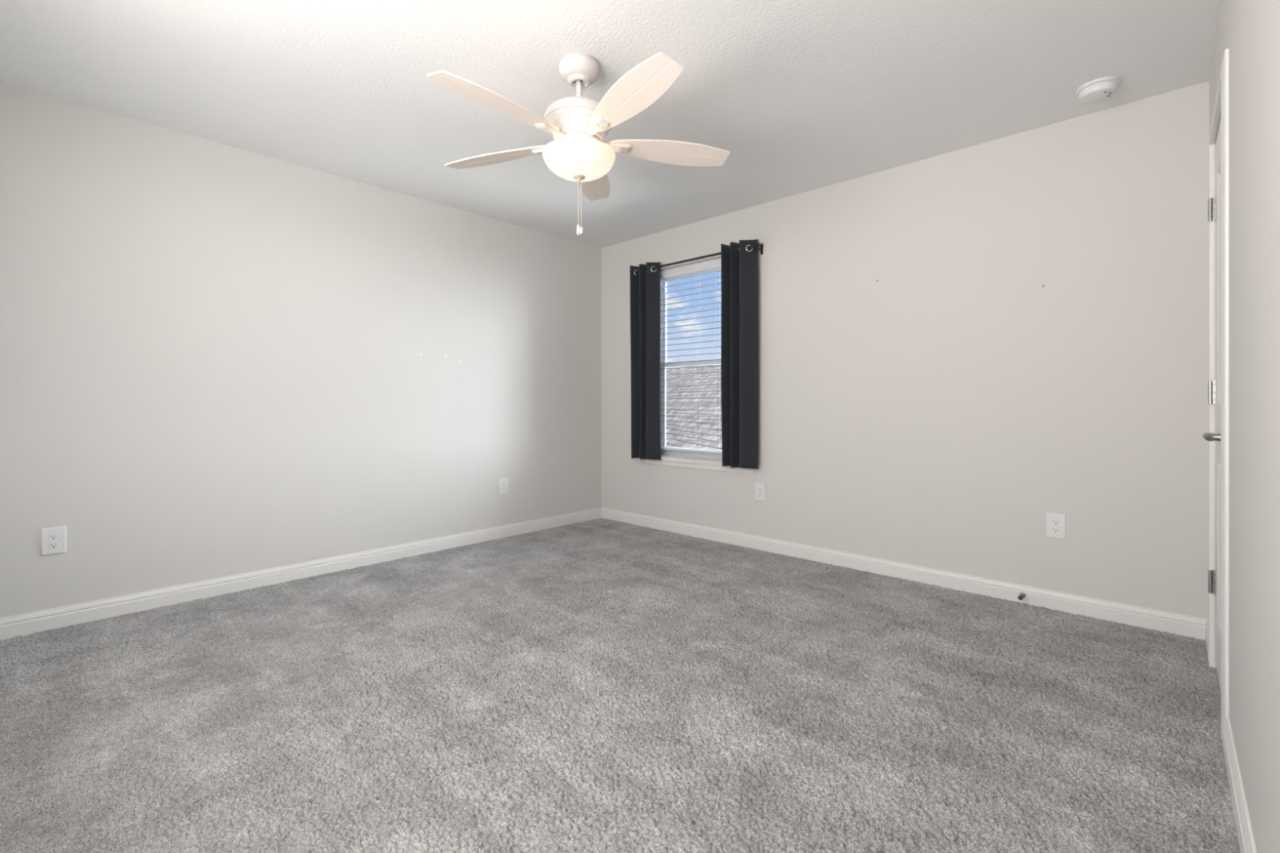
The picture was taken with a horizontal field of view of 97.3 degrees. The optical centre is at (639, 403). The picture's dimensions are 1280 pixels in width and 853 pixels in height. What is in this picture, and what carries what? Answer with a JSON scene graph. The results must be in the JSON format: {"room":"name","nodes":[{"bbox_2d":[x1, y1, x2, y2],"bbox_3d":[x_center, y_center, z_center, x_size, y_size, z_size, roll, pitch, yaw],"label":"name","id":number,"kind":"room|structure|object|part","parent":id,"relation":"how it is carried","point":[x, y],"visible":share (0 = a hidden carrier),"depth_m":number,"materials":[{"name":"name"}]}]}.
{"room":"empty bedroom","nodes":[
{"label":"empty bedroom","id":0,"kind":"room"},
{"bbox_2d":[0,82,601,617],"bbox_3d":[-1.701,-0.163,3.742,0.120,2.490,4.070,0,0,43],"label":"wall","id":1,"kind":"structure","parent":0,"point":[217,360],"depth_m":3.13,"materials":[{"name":"paint"}]},
{"bbox_2d":[40,525,66,555],"bbox_3d":[-2.692,0.630,2.585,0.009,0.123,0.081,0,0,43],"label":"wall outlet","id":2,"kind":"object","parent":1,"relation":"attached to","point":[53,540],"visible":1,"depth_m":2.58,"materials":[{"name":"white plastic"}]},
{"bbox_2d":[48,542,59,548],"bbox_3d":[-2.690,0.650,2.583,0.002,0.028,0.034,0,0,43],"label":"socket","id":3,"kind":"object","parent":2,"relation":"attached to","point":[51,544],"depth_m":2.58,"materials":[{"name":"grey plastic"}]},
{"bbox_2d":[48,533,59,540],"bbox_3d":[-2.690,0.611,2.583,0.002,0.028,0.034,0,0,43],"label":"socket","id":4,"kind":"object","parent":2,"relation":"attached to","point":[51,536],"depth_m":2.58,"materials":[{"name":"grey plastic"}]},
{"bbox_2d":[0,507,601,639],"bbox_3d":[-1.693,0.991,3.652,0.014,0.102,3.950,0,0,43],"label":"baseboard","id":5,"kind":"structure","parent":1,"relation":"attached to","point":[25,624],"depth_m":3.13,"materials":[{"name":"white wood"}]},
{"bbox_2d":[498,477,507,494],"bbox_3d":[-1.052,0.634,4.341,0.009,0.123,0.081,0,0,43],"label":"wall outlet","id":6,"kind":"object","parent":1,"relation":"attached to","point":[503,482],"visible":1,"depth_m":4.34,"materials":[{"name":"white plastic"}]},
{"bbox_2d":[0,0,1220,248],"bbox_3d":[-0.684,-1.483,1.903,4.116,0.150,5.370,0,0,43],"label":"ceiling","id":7,"kind":"structure","parent":0,"point":[802,96],"depth_m":2.40,"materials":[{"name":"white paint"}]},
{"bbox_2d":[426,52,729,235],"bbox_3d":[-0.272,-1.052,2.297,1.270,0.711,1.234,0,0,43],"label":"ceiling fan","id":8,"kind":"object","parent":7,"relation":"hanging from","point":[579,126],"visible":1,"depth_m":2.23,"materials":[{"name":"white plastic"}]},
{"bbox_3d":[-0.498,-1.077,2.027,0.152,0.039,0.530,0,0,43],"label":"blade","id":9,"kind":"part","parent":8,"relation":"part of","materials":[{"name":"beige wood"}]},
{"bbox_3d":[-0.617,-1.083,2.475,0.527,0.037,0.148,0,0,21],"label":"blade","id":10,"kind":"part","parent":8,"relation":"part of","materials":[{"name":"beige wood"}]},
{"bbox_3d":[-0.256,-0.835,2.333,0.004,0.184,0.004,0,0,-11],"label":"pull chain","id":11,"kind":"part","parent":8,"relation":"part of","materials":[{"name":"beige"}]},
{"bbox_3d":[-0.252,-0.988,2.333,0.301,0.092,0.301,0,0,43],"label":"lamp shade","id":12,"kind":"part","parent":8,"relation":"part of","materials":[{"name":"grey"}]},
{"bbox_3d":[-0.243,-0.829,2.333,0.004,0.196,0.004,0,0,7],"label":"pull chain","id":13,"kind":"part","parent":8,"relation":"part of","materials":[{"name":"beige"}]},
{"bbox_3d":[-0.230,-1.087,2.725,0.148,0.037,0.527,0,0,3],"label":"blade","id":14,"kind":"part","parent":8,"relation":"part of","materials":[{"name":"beige wood"}]},
{"bbox_3d":[-0.040,-1.087,2.004,0.148,0.037,0.527,0,0,-33],"label":"blade","id":15,"kind":"part","parent":8,"relation":"part of","materials":[{"name":"beige wood"}]},
{"bbox_3d":[0.127,-1.087,2.433,0.527,0.037,0.148,0,0,-15],"label":"blade","id":16,"kind":"part","parent":8,"relation":"part of","materials":[{"name":"beige wood"}]},
{"bbox_2d":[1075,76,1121,102],"bbox_3d":[2.033,-1.384,2.499,0.158,0.047,0.158,0,0,43],"label":"smoke detector","id":17,"kind":"object","parent":7,"relation":"attached to","point":[1100,89],"visible":1,"depth_m":2.46,"materials":[{"name":"white plastic"}]},
{"bbox_2d":[0,518,1239,852],"bbox_3d":[-0.274,1.034,2.327,3.898,0.022,3.952,0,0,43],"label":"floor","id":18,"kind":"structure","parent":0,"point":[597,685],"depth_m":1.86,"materials":[{"name":"grey carpet"}]},
{"bbox_2d":[601,80,1208,618],"bbox_3d":[1.108,-0.163,3.822,3.876,2.490,0.120,0,0,43],"label":"wall","id":19,"kind":"structure","parent":0,"point":[960,349],"depth_m":3.04,"materials":[{"name":"paint"}]},
{"bbox_2d":[644,267,753,474],"bbox_3d":[0.463,-0.298,4.403,1.080,1.600,0.149,0,0,43],"label":"window","id":20,"kind":"structure","parent":19,"relation":"in","point":[669,460],"depth_m":4.55,"materials":[{"name":"white plastic"}]},
{"bbox_2d":[660,257,721,453],"bbox_3d":[0.450,-0.359,4.403,0.904,1.473,0.069,0,0,43],"label":"window blind","id":21,"kind":"object","parent":20,"relation":"attached to","point":[713,264],"visible":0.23,"depth_m":4.43,"materials":[{"name":"white plastic"}]},
{"bbox_3d":[0.454,0.368,4.408,0.900,0.019,0.050,0,0,43],"label":"rail","id":22,"kind":"part","parent":21,"relation":"part of","materials":[{"name":"white plastic"}]},
{"bbox_3d":[0.454,-0.339,4.408,0.792,1.398,0.055,0,0,43],"label":"ladder cord","id":23,"kind":"part","parent":21,"relation":"part of","materials":[{"name":"white plastic"}]},
{"bbox_3d":[0.493,-0.333,4.450,0.920,1.530,0.039,0,0,43],"label":"frame","id":24,"kind":"part","parent":20,"relation":"part of","materials":[{"name":"white plastic"}]},
{"bbox_3d":[0.500,-0.683,4.457,0.850,0.760,0.016,0,0,43],"label":"sash","id":25,"kind":"part","parent":20,"relation":"part of","materials":[{"name":"white plastic"}]},
{"bbox_3d":[0.488,0.030,4.445,0.850,0.745,0.018,0,0,43],"label":"sash","id":26,"kind":"part","parent":20,"relation":"part of","materials":[{"name":"white plastic"}]},
{"bbox_3d":[0.449,0.444,4.388,1.080,0.036,0.110,0,0,43],"label":"sill","id":27,"kind":"part","parent":20,"relation":"part of","materials":[{"name":"white wood"}]},
{"bbox_2d":[635,243,763,272],"bbox_3d":[0.400,-1.090,4.333,1.231,0.075,0.097,0,0,43],"label":"curtain rod","id":28,"kind":"object","parent":19,"relation":"attached to","point":[757,245],"visible":0.62,"depth_m":4.19,"materials":[{"name":"black metal"}]},
{"bbox_2d":[630,262,661,460],"bbox_3d":[0.027,-0.344,4.626,0.313,1.604,0.099,0,0,43],"label":"curtain","id":29,"kind":"object","parent":28,"relation":"hanging from","point":[645,286],"visible":1,"depth_m":4.62,"materials":[{"name":"black fabric"}]},
{"bbox_2d":[720,239,758,469],"bbox_3d":[0.692,-0.346,4.006,0.296,1.608,0.098,0,0,43],"label":"curtain","id":30,"kind":"object","parent":28,"relation":"hanging from","point":[739,268],"visible":1,"depth_m":4.00,"materials":[{"name":"black fabric"}]},
{"bbox_2d":[755,483,765,501],"bbox_3d":[0.848,0.625,3.976,0.081,0.123,0.009,0,0,43],"label":"wall outlet","id":31,"kind":"object","parent":19,"relation":"attached to","point":[760,488],"visible":1,"depth_m":3.97,"materials":[{"name":"white plastic"}]},
{"bbox_2d":[601,507,1208,639],"bbox_3d":[1.067,0.991,3.768,3.862,0.102,0.014,0,0,43],"label":"baseboard","id":32,"kind":"structure","parent":19,"relation":"attached to","point":[1186,625],"depth_m":3.13,"materials":[{"name":"white wood"}]},
{"bbox_2d":[1017,592,1025,599],"bbox_3d":[1.952,0.987,2.881,0.025,0.025,0.074,0,0,43],"label":"door stop","id":33,"kind":"object","parent":32,"relation":"attached to","point":[1022,595],"visible":1,"depth_m":2.88,"materials":[{"name":"grey metal"}]},
{"bbox_3d":[1.959,0.987,2.889,0.025,0.025,0.055,0,0,43],"label":"post","id":34,"kind":"part","parent":33,"relation":"part of","materials":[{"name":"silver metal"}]},
{"bbox_2d":[1045,512,1066,539],"bbox_3d":[2.084,0.614,2.821,0.081,0.123,0.009,0,0,43],"label":"wall outlet","id":35,"kind":"object","parent":19,"relation":"attached to","point":[1055,524],"visible":1,"depth_m":2.82,"materials":[{"name":"white plastic"}]},
{"bbox_2d":[1051,527,1060,533],"bbox_3d":[2.082,0.634,2.818,0.034,0.028,0.002,0,0,43],"label":"socket","id":36,"kind":"object","parent":35,"relation":"attached to","point":[1054,530],"depth_m":2.82,"materials":[{"name":"grey plastic"}]},
{"bbox_2d":[1051,519,1060,525],"bbox_3d":[2.082,0.595,2.818,0.034,0.028,0.002,0,0,43],"label":"socket","id":37,"kind":"object","parent":35,"relation":"attached to","point":[1054,522],"depth_m":2.82,"materials":[{"name":"grey plastic"}]},
{"bbox_2d":[1208,0,1279,852],"bbox_3d":[1.220,-0.163,1.014,0.120,2.490,4.070,0,0,43],"label":"wall","id":38,"kind":"structure","parent":0,"point":[1250,29],"depth_m":1.21,"materials":[{"name":"white paint"}]},
{"bbox_2d":[1202,117,1221,692],"bbox_3d":[2.023,0.004,1.970,0.088,2.025,0.627,0,0,43],"label":"door","id":39,"kind":"structure","parent":38,"relation":"in","point":[1214,203],"depth_m":2.11,"materials":[{"name":"white"}]},
{"bbox_3d":[1.864,0.107,1.844,0.028,0.027,0.136,0,0,43],"label":"lever","id":40,"kind":"part","parent":39,"relation":"part of","materials":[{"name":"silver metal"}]},
{"bbox_3d":[1.844,0.107,1.794,0.038,0.060,0.060,0,0,43],"label":"handle","id":41,"kind":"part","parent":39,"relation":"part of","materials":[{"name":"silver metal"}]},
{"bbox_2d":[1214,110,1221,668],"bbox_3d":[2.070,0.000,1.924,0.120,2.064,0.669,0,0,43],"label":"trim","id":42,"kind":"structure","parent":38,"relation":"attached to","point":[1220,110],"depth_m":2.19,"materials":[{"name":"white"}]},
{"bbox_2d":[1208,48,1228,740],"bbox_3d":[2.021,-0.016,1.970,0.014,2.107,0.744,0,0,43],"label":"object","id":43,"kind":"structure","parent":38,"relation":"attached to","point":[1222,95],"depth_m":1.72,"materials":[{"name":"white"}]},
{"bbox_2d":[1204,619,1256,852],"bbox_3d":[1.126,0.991,1.011,0.014,0.102,3.936,0,0,43],"label":"baseboard","id":44,"kind":"structure","parent":38,"relation":"attached to","point":[1245,835],"depth_m":1.41,"materials":[{"name":"white wood"}]},
{"label":"outside","id":45,"kind":"structure","parent":0,"visible":0},
{"bbox_3d":[23.679,4.032,30.836,90.000,0.200,69.580,0,0,43],"label":"ground","id":46,"kind":"structure","parent":45,"visible":0},
{"bbox_2d":[666,364,721,449],"bbox_3d":[1.484,1.362,18.129,7.200,5.140,18.000,0,0,-15],"label":"roof","id":47,"kind":"structure","parent":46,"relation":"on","point":[709,445],"depth_m":12.88,"materials":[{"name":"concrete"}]}
]}

